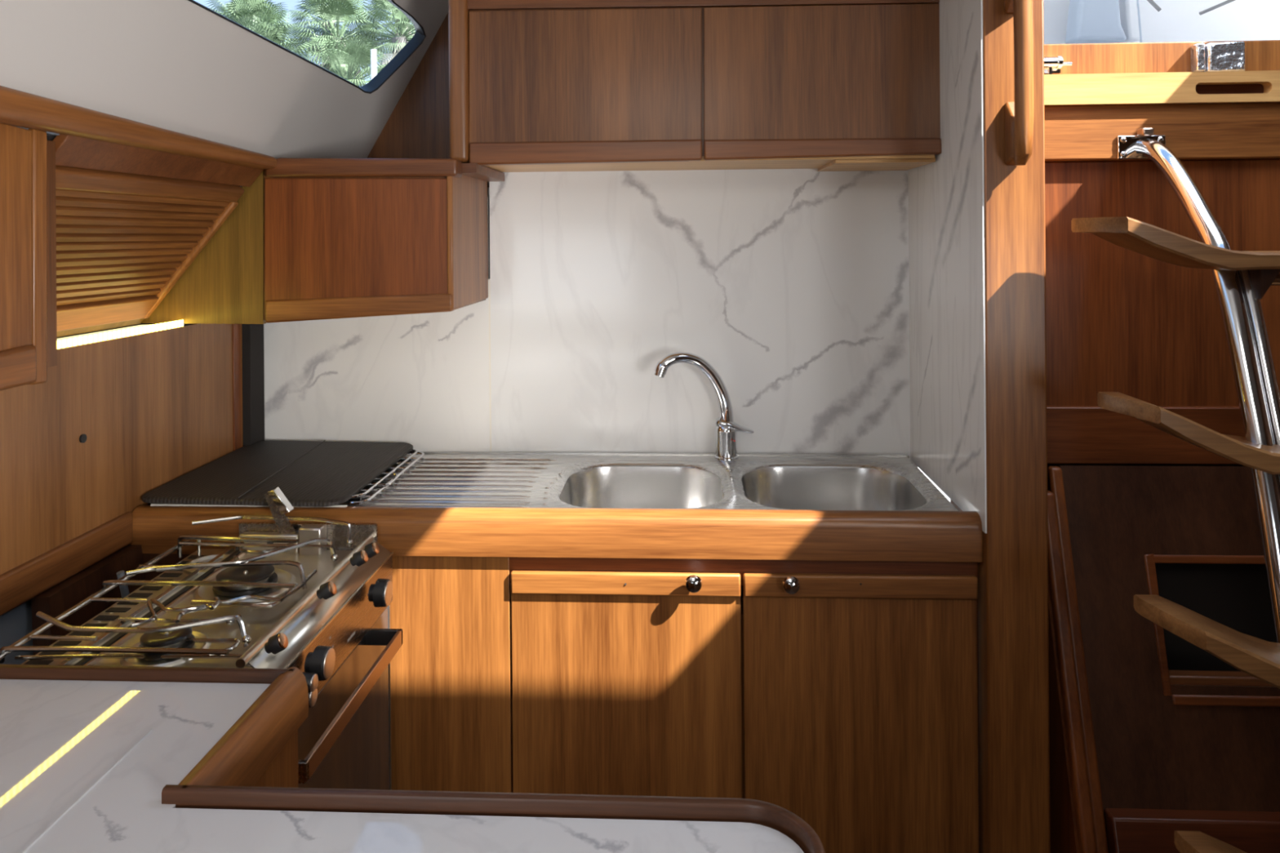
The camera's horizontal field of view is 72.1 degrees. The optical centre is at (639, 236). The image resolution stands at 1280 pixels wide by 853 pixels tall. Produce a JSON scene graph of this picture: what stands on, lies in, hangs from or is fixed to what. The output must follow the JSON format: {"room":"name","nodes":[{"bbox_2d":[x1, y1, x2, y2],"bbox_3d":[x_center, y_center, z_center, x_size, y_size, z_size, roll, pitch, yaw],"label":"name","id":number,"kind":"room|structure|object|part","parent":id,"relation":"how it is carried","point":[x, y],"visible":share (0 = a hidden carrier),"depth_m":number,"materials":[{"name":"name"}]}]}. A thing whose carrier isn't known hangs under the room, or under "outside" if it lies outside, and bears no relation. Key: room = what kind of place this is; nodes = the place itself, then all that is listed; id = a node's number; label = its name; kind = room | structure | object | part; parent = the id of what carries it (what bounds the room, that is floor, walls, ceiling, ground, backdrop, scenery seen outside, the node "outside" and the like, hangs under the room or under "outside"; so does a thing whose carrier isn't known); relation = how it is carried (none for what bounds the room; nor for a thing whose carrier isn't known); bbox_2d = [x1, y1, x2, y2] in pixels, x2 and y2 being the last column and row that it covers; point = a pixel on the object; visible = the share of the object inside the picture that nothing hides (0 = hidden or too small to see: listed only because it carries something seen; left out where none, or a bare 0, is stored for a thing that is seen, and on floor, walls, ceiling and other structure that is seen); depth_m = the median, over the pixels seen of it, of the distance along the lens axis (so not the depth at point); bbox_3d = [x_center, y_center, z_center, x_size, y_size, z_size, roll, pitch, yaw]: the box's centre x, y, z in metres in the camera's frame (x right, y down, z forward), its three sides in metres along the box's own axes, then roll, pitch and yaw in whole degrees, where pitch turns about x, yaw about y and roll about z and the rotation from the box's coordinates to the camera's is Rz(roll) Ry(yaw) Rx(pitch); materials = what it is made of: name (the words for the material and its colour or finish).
{"room":"ship interior","nodes":[
{"label":"ship interior","id":0,"kind":"room"},
{"bbox_2d":[0,124,158,664],"bbox_3d":[-1.101,0.646,-0.045,0.446,1.616,5.012,0,0,3],"label":"wall","id":1,"kind":"structure","parent":0,"point":[15,624],"depth_m":1.39,"materials":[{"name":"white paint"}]},
{"bbox_2d":[0,123,57,391],"bbox_3d":[-0.921,0.010,0.794,0.200,0.381,0.895,0,0,3],"label":"cabinet door","id":2,"kind":"structure","parent":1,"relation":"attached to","point":[28,224],"depth_m":1.16,"materials":[{"name":"brown wood"}]},
{"bbox_3d":[-0.832,-0.006,0.897,0.012,0.352,0.563,0,0,3],"label":"door","id":3,"kind":"part","parent":2,"relation":"part of","materials":[{"name":"brown wood"}]},
{"bbox_3d":[-0.826,0.172,0.891,0.022,0.056,0.566,0,0,3],"label":"door pull rail","id":4,"kind":"part","parent":2,"relation":"part of","materials":[{"name":"brown wood"}]},
{"bbox_3d":[-0.821,0.027,1.193,0.020,0.345,0.029,0,0,3],"label":"post","id":5,"kind":"part","parent":2,"relation":"part of","materials":[{"name":"brown wood"}]},
{"bbox_2d":[46,133,263,337],"bbox_3d":[-0.932,0.014,1.541,0.289,0.336,0.585,0,0,3],"label":"panel","id":6,"kind":"object","parent":1,"relation":"attached to","point":[131,221],"visible":0.76,"depth_m":1.56,"materials":[{"name":"brown wood"}]},
{"bbox_3d":[-1.024,0.143,1.531,0.047,0.052,0.555,0,0,3],"label":"frame","id":7,"kind":"part","parent":6,"relation":"part of","materials":[{"name":"brown wood"}]},
{"bbox_3d":[-0.836,-0.087,1.521,0.032,0.034,0.555,0,0,3],"label":"frame","id":8,"kind":"part","parent":6,"relation":"part of","materials":[{"name":"brown wood"}]},
{"bbox_3d":[-0.930,0.046,1.812,0.208,0.246,0.020,0,0,3],"label":"frame","id":9,"kind":"part","parent":6,"relation":"part of","materials":[{"name":"brown wood"}]},
{"bbox_2d":[141,170,266,324],"bbox_3d":[-0.917,0.024,1.845,0.269,0.320,0.014,0,0,3],"label":"filler panel","id":10,"kind":"object","parent":1,"relation":"attached to","point":[224,284],"visible":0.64,"depth_m":1.83,"materials":[{"name":"brown wood"}]},
{"bbox_2d":[0,323,243,616],"bbox_3d":[-0.981,0.381,1.352,0.030,0.387,1.503,0,0,3],"label":"wall","id":11,"kind":"structure","parent":0,"point":[115,421],"depth_m":1.57,"materials":[{"name":"brown wood"}]},
{"bbox_3d":[-0.991,0.545,1.126,0.030,0.059,1.050,0,0,3],"label":"panel rail","id":12,"kind":"part","parent":11,"relation":"part of","materials":[{"name":"brown wood"}]},
{"bbox_2d":[57,320,183,349],"bbox_3d":[-1.017,0.182,1.446,0.090,0.015,0.786,0,0,3],"label":"led strip","id":13,"kind":"object","parent":11,"relation":"attached to","point":[84,339],"visible":0.59,"depth_m":1.63,"materials":[{"name":"beige plastic"}]},
{"bbox_2d":[57,324,153,340],"bbox_3d":[-1.018,0.186,1.446,0.089,0.007,0.786,0,0,3],"label":"diffuser","id":14,"kind":"object","parent":13,"relation":"attached to","point":[140,329],"depth_m":1.63,"materials":[{"name":"beige plastic"}]},
{"bbox_2d":[231,324,240,450],"bbox_3d":[-0.942,0.357,2.050,0.010,0.340,0.030,0,0,3],"label":"trim","id":15,"kind":"structure","parent":11,"relation":"attached to","point":[235,327],"depth_m":2.04,"materials":[{"name":"brown wood"}]},
{"bbox_2d":[241,324,264,446],"bbox_3d":[-0.938,0.360,2.114,0.040,0.355,0.068,0,0,3],"label":"trim","id":16,"kind":"structure","parent":11,"relation":"attached to","point":[253,363],"depth_m":2.09,"materials":[{"name":"black"}]},
{"bbox_2d":[263,158,504,323],"bbox_3d":[-0.622,0.007,2.074,0.590,0.340,0.540,0,0,3],"label":"upper cabinet","id":17,"kind":"object","parent":11,"relation":"attached to","point":[344,237],"visible":0.98,"depth_m":1.81,"materials":[{"name":"brown wood"}]},
{"bbox_3d":[-0.581,0.005,1.819,0.392,0.253,0.015,0,0,3],"label":"door","id":18,"kind":"part","parent":17,"relation":"part of","materials":[{"name":"brown wood"}]},
{"bbox_3d":[-0.577,0.148,1.816,0.391,0.059,0.025,0,0,3],"label":"door pull rail","id":19,"kind":"part","parent":17,"relation":"part of","materials":[{"name":"brown wood"}]},
{"bbox_3d":[-0.572,-0.142,1.826,0.402,0.042,0.050,0,0,3],"label":"rail","id":20,"kind":"part","parent":17,"relation":"part of","materials":[{"name":"brown wood"}]},
{"bbox_3d":[-0.381,0.003,1.960,0.012,0.295,0.324,0,0,3],"label":"panel","id":21,"kind":"part","parent":17,"relation":"part of","materials":[{"name":"brown wood"}]},
{"bbox_2d":[0,0,448,159],"bbox_3d":[-0.752,-0.398,-0.098,0.298,0.500,4.930,0,0,3],"label":"ceiling","id":22,"kind":"structure","parent":0,"point":[179,66],"depth_m":1.45,"materials":[{"name":"white paint"}]},
{"bbox_2d":[0,85,276,168],"bbox_3d":[-0.816,-0.176,1.081,0.065,0.078,1.478,0,0,3],"label":"wood trim","id":23,"kind":"structure","parent":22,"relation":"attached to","point":[17,108],"depth_m":1.28,"materials":[{"name":"brown wood"}]},
{"bbox_2d":[187,0,426,93],"bbox_3d":[-0.650,-0.456,1.393,0.145,0.222,1.780,0,0,3],"label":"window","id":24,"kind":"structure","parent":22,"relation":"in","point":[362,43],"depth_m":1.89,"materials":[{"name":"clear glass"}]},
{"bbox_2d":[366,13,488,187],"bbox_3d":[-0.539,-0.383,2.350,0.466,0.519,0.020,0,0,3],"label":"wall panel","id":25,"kind":"object","parent":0,"point":[418,126],"visible":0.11,"depth_m":2.34,"materials":[{"name":"brown wood"}]},
{"bbox_2d":[183,186,917,466],"bbox_3d":[-0.270,0.397,2.272,1.868,2.090,0.288,0,0,3],"label":"wall","id":26,"kind":"structure","parent":0,"point":[488,193],"depth_m":2.14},
{"bbox_2d":[263,168,910,459],"bbox_3d":[-0.152,0.171,2.115,1.593,0.720,0.010,0,0,3],"label":"backsplash","id":27,"kind":"structure","parent":26,"relation":"attached to","point":[793,285],"depth_m":2.10,"materials":[{"name":"stone"}]},
{"bbox_3d":[-0.655,0.320,2.140,0.584,0.430,0.010,0,0,3],"label":"panel","id":28,"kind":"part","parent":27,"relation":"part of","materials":[{"name":"stone"}]},
{"bbox_3d":[0.142,0.169,2.101,1.006,0.720,0.010,0,0,3],"label":"panel","id":29,"kind":"part","parent":27,"relation":"part of","materials":[{"name":"stone"}]},
{"bbox_2d":[448,0,941,172],"bbox_3d":[0.116,-0.428,1.958,1.027,0.555,0.278,0,0,3],"label":"upper cabinet","id":30,"kind":"object","parent":26,"relation":"attached to","point":[535,86],"visible":0.86,"depth_m":1.83,"materials":[{"name":"brown wood"}]},
{"bbox_3d":[-0.382,-0.401,1.871,0.040,0.491,0.056,0,0,3],"label":"corner post","id":31,"kind":"part","parent":30,"relation":"part of","materials":[{"name":"brown wood"}]},
{"bbox_3d":[-0.116,-0.336,1.855,0.493,0.282,0.018,0,0,3],"label":"door","id":32,"kind":"part","parent":30,"relation":"part of","materials":[{"name":"brown wood"}]},
{"bbox_3d":[-0.115,-0.176,1.852,0.489,0.047,0.030,0,0,3],"label":"door pull rail","id":33,"kind":"part","parent":30,"relation":"part of","materials":[{"name":"brown wood"}]},
{"bbox_3d":[0.114,-0.591,1.847,1.019,0.229,0.030,0,0,3],"label":"rail","id":34,"kind":"part","parent":30,"relation":"part of","materials":[{"name":"brown wood"}]},
{"bbox_3d":[0.376,-0.337,1.830,0.486,0.285,0.018,0,0,3],"label":"door","id":35,"kind":"part","parent":30,"relation":"part of","materials":[{"name":"brown wood"}]},
{"bbox_3d":[0.376,-0.181,1.827,0.486,0.042,0.030,0,0,3],"label":"door pull rail","id":36,"kind":"part","parent":30,"relation":"part of","materials":[{"name":"brown wood"}]},
{"bbox_2d":[907,0,986,533],"bbox_3d":[0.625,-0.065,1.813,0.012,1.180,0.515,0,0,3],"label":"backsplash","id":37,"kind":"structure","parent":26,"relation":"attached to","point":[946,195],"depth_m":1.73,"materials":[{"name":"stone"}]},
{"bbox_2d":[1044,102,1279,852],"bbox_3d":[1.220,0.586,1.716,0.983,1.688,0.050,0,0,3],"label":"bulkhead","id":38,"kind":"object","parent":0,"point":[1149,330],"visible":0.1,"depth_m":1.72,"materials":[{"name":"brown wood"}]},
{"bbox_3d":[1.219,0.386,1.712,0.983,0.111,0.030,0,0,3],"label":"rail","id":39,"kind":"part","parent":38,"relation":"part of","materials":[{"name":"brown wood"}]},
{"bbox_2d":[1044,70,1279,106],"bbox_3d":[1.213,-0.287,1.710,0.983,0.059,0.062,0,0,3],"label":"sill","id":40,"kind":"structure","parent":38,"relation":"on","point":[1231,86],"depth_m":1.69,"materials":[{"name":"brown wood"}]},
{"bbox_2d":[1044,40,1279,74],"bbox_3d":[1.215,-0.353,1.749,0.983,0.068,0.025,0,0,3],"label":"wooden ledge","id":41,"kind":"object","parent":40,"relation":"on","point":[1260,55],"visible":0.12,"depth_m":1.75,"materials":[{"name":"brown wood"}]},
{"bbox_2d":[1044,55,1071,74],"bbox_3d":[0.821,-0.335,1.743,0.061,0.043,0.029,0,0,3],"label":"bolt","id":42,"kind":"object","parent":41,"relation":"attached to","point":[1051,64],"visible":0.88,"depth_m":1.73,"materials":[{"name":"silver metal"}]},
{"bbox_3d":[0.819,-0.341,1.754,0.036,0.032,0.006,0,0,3],"label":"plate","id":43,"kind":"part","parent":42,"relation":"part of","materials":[{"name":"silver metal"}]},
{"bbox_3d":[0.835,-0.340,1.736,0.031,0.007,0.007,0,0,3],"label":"rod","id":44,"kind":"part","parent":42,"relation":"part of","materials":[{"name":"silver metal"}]},
{"bbox_2d":[1190,41,1245,71],"bbox_3d":[1.132,-0.349,1.724,0.088,0.059,0.033,0,0,3],"label":"plate","id":45,"kind":"object","parent":40,"relation":"on","point":[1212,56],"visible":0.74,"depth_m":1.71,"materials":[{"name":"silver metal"}]},
{"bbox_3d":[1.097,-0.350,1.730,0.018,0.056,0.025,0,0,3],"label":"plate","id":46,"kind":"part","parent":45,"relation":"part of","materials":[{"name":"silver metal"}]},
{"bbox_3d":[1.217,0.100,1.726,0.983,0.501,0.030,0,0,3],"label":"recessed panel","id":47,"kind":"part","parent":38,"relation":"part of","materials":[{"name":"brown wood"}]},
{"bbox_3d":[0.359,1.457,-0.067,3.900,0.040,5.100,0,0,3],"label":"floor","id":48,"kind":"structure","parent":0,"visible":0},
{"bbox_2d":[253,729,297,787],"bbox_3d":[-0.392,0.993,0.673,1.055,0.860,0.704,0,0,3],"label":"base cabinet","id":49,"kind":"object","parent":48,"relation":"on","point":[282,771],"visible":0.02,"depth_m":0.99,"materials":[{"name":"brown wood"}]},
{"bbox_2d":[0,679,804,852],"bbox_3d":[-0.435,0.531,0.644,1.138,0.032,0.743,0,0,3],"label":"countertop","id":50,"kind":"structure","parent":49,"relation":"on","point":[86,766],"depth_m":0.79,"materials":[{"name":"stone"}]},
{"bbox_2d":[0,663,825,852],"bbox_3d":[-0.319,0.553,0.834,1.350,0.100,0.398,0,0,34],"label":"trim","id":51,"kind":"structure","parent":50,"relation":"attached to","point":[225,777],"depth_m":0.80,"materials":[{"name":"brown wood"}]},
{"bbox_2d":[129,505,982,852],"bbox_3d":[-0.196,0.970,1.851,1.649,0.924,0.523,0,0,3],"label":"base cabinet","id":52,"kind":"object","parent":48,"relation":"on","point":[842,696],"depth_m":1.61,"materials":[{"name":"brown wood"}]},
{"bbox_2d":[31,544,145,654],"bbox_3d":[-0.919,0.942,1.498,0.100,0.730,0.300,0,0,3],"label":"wall panel","id":53,"kind":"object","parent":52,"relation":"attached to","point":[70,592],"depth_m":1.49,"materials":[{"name":"brown wood"}]},
{"bbox_3d":[-0.771,1.009,1.647,0.520,0.855,0.008,0,0,3],"label":"recess panel","id":54,"kind":"part","parent":52,"relation":"part of","materials":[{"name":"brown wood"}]},
{"bbox_2d":[0,487,402,790],"bbox_3d":[-0.636,0.808,1.376,0.455,0.693,0.501,0,0,3],"label":"stove","id":55,"kind":"object","parent":52,"relation":"in","point":[315,599],"visible":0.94,"depth_m":1.37,"materials":[{"name":"silver metal"}]},
{"bbox_3d":[-0.835,0.562,1.384,0.019,0.021,0.490,0,0,3],"label":"rail","id":56,"kind":"part","parent":55,"relation":"part of","materials":[{"name":"silver metal"}]},
{"bbox_2d":[116,570,128,598],"bbox_3d":[-0.866,0.712,1.499,0.044,0.292,0.021,0,0,-36],"label":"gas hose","id":57,"kind":"object","parent":55,"relation":"hanging from","point":[124,590],"visible":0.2,"depth_m":1.49,"materials":[{"name":"rubber"}]},
{"bbox_3d":[-0.658,0.573,1.223,0.112,0.004,0.112,0,0,3],"label":"burner","id":58,"kind":"part","parent":55,"relation":"part of","materials":[{"name":"silver metal"}]},
{"bbox_3d":[-0.822,0.556,1.573,0.005,0.035,0.005,0,0,-20],"label":"fiddle post","id":59,"kind":"part","parent":55,"relation":"part of","materials":[{"name":"silver metal"}]},
{"bbox_3d":[-0.664,0.579,1.388,0.325,0.008,0.465,0,0,3],"label":"hob plate","id":60,"kind":"part","parent":55,"relation":"part of","materials":[{"name":"silver metal"}]},
{"bbox_3d":[-0.787,0.556,1.572,0.005,0.035,0.005,0,0,-20],"label":"fiddle post","id":61,"kind":"part","parent":55,"relation":"part of","materials":[{"name":"silver metal"}]},
{"bbox_2d":[182,553,239,575],"bbox_3d":[-0.750,0.573,1.540,0.090,0.006,0.090,0,0,3],"label":"grate","id":62,"kind":"object","parent":55,"relation":"on","point":[198,557],"depth_m":1.55,"materials":[{"name":"silver metal"}]},
{"bbox_3d":[-0.647,0.573,1.445,0.154,0.004,0.154,0,0,3],"label":"burner","id":63,"kind":"part","parent":55,"relation":"part of","materials":[{"name":"silver metal"}]},
{"bbox_3d":[-0.482,0.539,1.165,0.028,0.026,0.023,0,0,3],"label":"burner knob","id":64,"kind":"part","parent":55,"relation":"part of","materials":[{"name":"black plastic"}]},
{"bbox_3d":[-0.656,0.510,1.610,0.062,0.082,0.004,0,0,3],"label":"lock plate","id":65,"kind":"part","parent":55,"relation":"part of","materials":[{"name":"silver metal"}]},
{"bbox_3d":[-0.659,0.484,1.614,0.041,0.044,0.020,0,0,3],"label":"lock lever","id":66,"kind":"part","parent":55,"relation":"part of","materials":[{"name":"silver metal"}]},
{"bbox_3d":[-0.504,0.552,1.376,0.013,0.013,0.478,0,0,3],"label":"rail","id":67,"kind":"part","parent":55,"relation":"part of","materials":[{"name":"silver metal"}]},
{"bbox_3d":[-0.459,0.608,1.198,0.030,0.027,0.027,0,0,3],"label":"timer knob","id":68,"kind":"part","parent":55,"relation":"part of","materials":[{"name":"black rubber"}]},
{"bbox_3d":[-0.612,0.567,1.623,0.258,0.075,0.006,0,0,3],"label":"plate","id":69,"kind":"part","parent":55,"relation":"part of","materials":[{"name":"silver metal"}]},
{"bbox_3d":[-0.459,0.625,1.195,0.030,0.027,0.027,0,0,3],"label":"timer knob","id":70,"kind":"part","parent":55,"relation":"part of","materials":[{"name":"metal"}]},
{"bbox_2d":[304,645,335,680],"bbox_3d":[-0.449,0.598,1.234,0.032,0.045,0.045,0,0,3],"label":"knob","id":71,"kind":"object","parent":55,"relation":"in","point":[319,661],"depth_m":1.22,"materials":[{"name":"black plastic"}]},
{"bbox_3d":[-0.474,0.535,1.329,0.028,0.026,0.023,0,0,3],"label":"burner knob","id":72,"kind":"part","parent":55,"relation":"part of","materials":[{"name":"black plastic"}]},
{"bbox_3d":[-0.476,0.624,1.375,0.022,0.087,0.478,0,0,3],"label":"control panel","id":73,"kind":"part","parent":55,"relation":"part of","materials":[{"name":"silver metal"}]},
{"bbox_2d":[297,604,402,790],"bbox_3d":[-0.448,0.901,1.365,0.079,0.466,0.496,0,0,3],"label":"oven","id":74,"kind":"object","parent":55,"relation":"in","point":[344,739],"depth_m":1.42,"materials":[{"name":"brown wood"}]},
{"bbox_3d":[-0.467,0.534,1.462,0.028,0.026,0.023,0,0,3],"label":"burner knob","id":75,"kind":"part","parent":55,"relation":"part of","materials":[{"name":"black plastic"}]},
{"bbox_3d":[-0.465,0.540,1.515,0.028,0.026,0.023,0,0,3],"label":"burner knob","id":76,"kind":"part","parent":55,"relation":"part of","materials":[{"name":"black plastic"}]},
{"bbox_2d":[368,578,392,607],"bbox_3d":[-0.437,0.600,1.481,0.032,0.045,0.045,0,0,3],"label":"knob","id":77,"kind":"object","parent":55,"relation":"in","point":[380,593],"depth_m":1.47,"materials":[{"name":"black plastic"}]},
{"bbox_2d":[150,503,347,506],"bbox_3d":[-0.743,0.512,1.671,0.380,0.006,0.006,0,0,3],"label":"countertop","id":78,"kind":"structure","parent":52,"relation":"on","point":[152,504],"depth_m":1.67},
{"bbox_2d":[337,451,958,511],"bbox_3d":[-0.034,0.598,1.873,1.296,0.166,0.454,0,0,3],"label":"sink","id":79,"kind":"object","parent":78,"relation":"in","point":[891,482],"visible":0.58,"depth_m":2.00,"materials":[{"name":"silver metal"}]},
{"bbox_2d":[340,448,424,505],"bbox_3d":[-0.696,0.513,1.897,0.378,0.022,0.406,0,0,3],"label":"dish rack","id":80,"kind":"object","parent":79,"relation":"on","point":[413,451],"visible":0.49,"depth_m":1.83,"materials":[{"name":"silver metal"}]},
{"bbox_2d":[142,440,413,506],"bbox_3d":[-0.746,0.499,1.888,0.397,0.018,0.473,0,0,3],"label":"drying mat","id":81,"kind":"object","parent":80,"relation":"on","point":[308,473],"visible":1,"depth_m":1.82,"materials":[{"name":"black rubber"}]},
{"bbox_3d":[0.006,0.605,1.860,0.334,0.150,0.329,0,0,3],"label":"bowl","id":82,"kind":"part","parent":79,"relation":"part of","materials":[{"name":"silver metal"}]},
{"bbox_2d":[653,351,754,460],"bbox_3d":[0.146,0.391,2.044,0.236,0.251,0.058,0,0,-9],"label":"faucet","id":83,"kind":"object","parent":79,"relation":"on","point":[726,429],"visible":1,"depth_m":2.03,"materials":[{"name":"silver metal"}]},
{"bbox_3d":[0.126,0.356,2.035,0.191,0.181,0.033,0,0,-14],"label":"spout","id":84,"kind":"part","parent":83,"relation":"part of","materials":[{"name":"silver metal"}]},
{"bbox_2d":[714,426,738,460],"bbox_3d":[0.201,0.474,2.054,0.056,0.084,0.056,0,0,3],"label":"base","id":85,"kind":"object","parent":83,"relation":"on","point":[726,437],"depth_m":2.03,"materials":[{"name":"silver metal"}]},
{"bbox_3d":[0.220,0.440,2.050,0.090,0.037,0.040,0,0,6],"label":"lever","id":86,"kind":"part","parent":83,"relation":"part of","materials":[{"name":"silver metal"}]},
{"bbox_3d":[0.397,0.602,1.840,0.358,0.150,0.329,0,0,3],"label":"bowl","id":87,"kind":"part","parent":79,"relation":"part of","materials":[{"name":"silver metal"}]},
{"bbox_3d":[-0.171,0.548,1.631,1.572,0.082,0.040,0,0,3],"label":"counter rail","id":88,"kind":"part","parent":52,"relation":"part of","materials":[{"name":"brown wood"}]},
{"bbox_3d":[-0.027,0.637,1.618,0.422,0.041,0.020,0,0,3],"label":"door rail","id":89,"kind":"part","parent":52,"relation":"part of","materials":[{"name":"brown wood"}]},
{"bbox_3d":[-0.024,1.003,1.625,0.422,0.754,0.018,0,0,3],"label":"door","id":90,"kind":"part","parent":52,"relation":"part of","materials":[{"name":"brown wood"}]},
{"bbox_3d":[0.097,0.626,1.589,0.032,0.032,0.029,0,0,3],"label":"knob","id":91,"kind":"part","parent":52,"relation":"part of","materials":[{"name":"silver metal"}]},
{"bbox_3d":[0.076,0.607,1.627,1.069,0.065,0.026,0,0,3],"label":"shadow rail","id":92,"kind":"part","parent":52,"relation":"part of","materials":[{"name":"brown wood"}]},
{"bbox_3d":[0.271,0.624,1.580,0.032,0.032,0.029,0,0,3],"label":"knob","id":93,"kind":"part","parent":52,"relation":"part of","materials":[{"name":"silver metal"}]},
{"bbox_3d":[0.397,0.633,1.596,0.419,0.041,0.020,0,0,3],"label":"door rail","id":94,"kind":"part","parent":52,"relation":"part of","materials":[{"name":"brown wood"}]},
{"bbox_3d":[0.401,1.000,1.603,0.419,0.754,0.018,0,0,3],"label":"door","id":95,"kind":"part","parent":52,"relation":"part of","materials":[{"name":"brown wood"}]},
{"bbox_2d":[950,0,1050,852],"bbox_3d":[0.670,0.390,1.660,0.107,2.090,0.217,0,0,3],"label":"pillar","id":96,"kind":"structure","parent":48,"relation":"on","point":[1014,740],"depth_m":1.55,"materials":[{"name":"brown wood"}]},
{"bbox_2d":[1004,0,1034,165],"bbox_3d":[0.655,-0.374,1.520,0.032,0.502,0.065,0,0,3],"label":"grab rail","id":97,"kind":"object","parent":96,"relation":"attached to","point":[1019,113],"visible":1,"depth_m":1.49,"materials":[{"name":"brown wood"}]},
{"bbox_2d":[1047,465,1279,852],"bbox_3d":[1.228,0.929,1.534,0.956,0.982,0.374,0,0,3],"label":"box","id":98,"kind":"object","parent":48,"relation":"on","point":[1152,733],"visible":0.87,"depth_m":1.60,"materials":[{"name":"brown wood"}]},
{"bbox_3d":[0.760,0.951,1.518,0.024,0.945,0.294,0,0,3],"label":"post","id":99,"kind":"part","parent":98,"relation":"part of","materials":[{"name":"brown wood"}]},
{"bbox_3d":[0.796,0.934,1.554,0.023,0.980,0.297,0,0,3],"label":"post","id":100,"kind":"part","parent":98,"relation":"part of","materials":[{"name":"brown wood"}]},
{"bbox_3d":[1.256,0.713,1.601,0.630,0.246,0.086,0,0,3],"label":"hatch frame","id":101,"kind":"part","parent":98,"relation":"part of","materials":[{"name":"brown wood"}]},
{"bbox_2d":[1071,127,1279,852],"bbox_3d":[1.165,0.609,1.376,0.852,1.635,0.644,0,0,3],"label":"ladder","id":102,"kind":"object","parent":48,"relation":"on","point":[1241,278],"visible":1,"depth_m":1.37,"materials":[{"name":"silver metal"}]},
{"bbox_3d":[0.969,-0.172,1.701,0.091,0.046,0.005,0,0,3],"label":"mounting plate","id":103,"kind":"part","parent":102,"relation":"part of","materials":[{"name":"silver metal"}]},
{"bbox_3d":[0.963,0.619,1.387,0.035,1.617,0.642,0,0,3],"label":"ladder leg","id":104,"kind":"part","parent":102,"relation":"part of","materials":[{"name":"silver metal"}]},
{"label":"outside","id":105,"kind":"structure","parent":0,"visible":0},
{"bbox_2d":[917,466,950,502],"bbox_3d":[0.270,2.488,4.994,60.000,0.100,70.000,0,0,3],"label":"ground","id":106,"kind":"structure","parent":105,"point":[936,486],"depth_m":8.44,"materials":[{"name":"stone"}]},
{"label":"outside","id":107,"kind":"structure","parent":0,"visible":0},
{"bbox_2d":[1043,0,1279,44],"bbox_3d":[1.924,-0.715,2.557,3.000,1.800,1.500,0,0,3],"label":"cockpit","id":108,"kind":"object","parent":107,"point":[1064,21],"visible":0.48,"depth_m":3.20},
{"bbox_2d":[1136,0,1142,42],"bbox_3d":[1.600,-0.707,2.823,0.022,0.206,0.006,0,0,3],"label":"rope","id":109,"kind":"object","parent":108,"relation":"hanging from","point":[1137,1],"visible":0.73,"depth_m":2.82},
{"bbox_2d":[1146,0,1161,11],"bbox_3d":[1.579,-0.730,2.724,0.068,0.071,0.012,0,0,3],"label":"rope","id":110,"kind":"object","parent":108,"relation":"attached to","point":[1152,2],"visible":1,"depth_m":2.72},
{"bbox_2d":[1199,0,1235,15],"bbox_3d":[1.848,-0.738,2.711,0.243,0.108,0.010,0,0,3],"label":"rope","id":111,"kind":"object","parent":108,"relation":"attached to","point":[1225,2],"visible":1,"depth_m":2.71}
]}

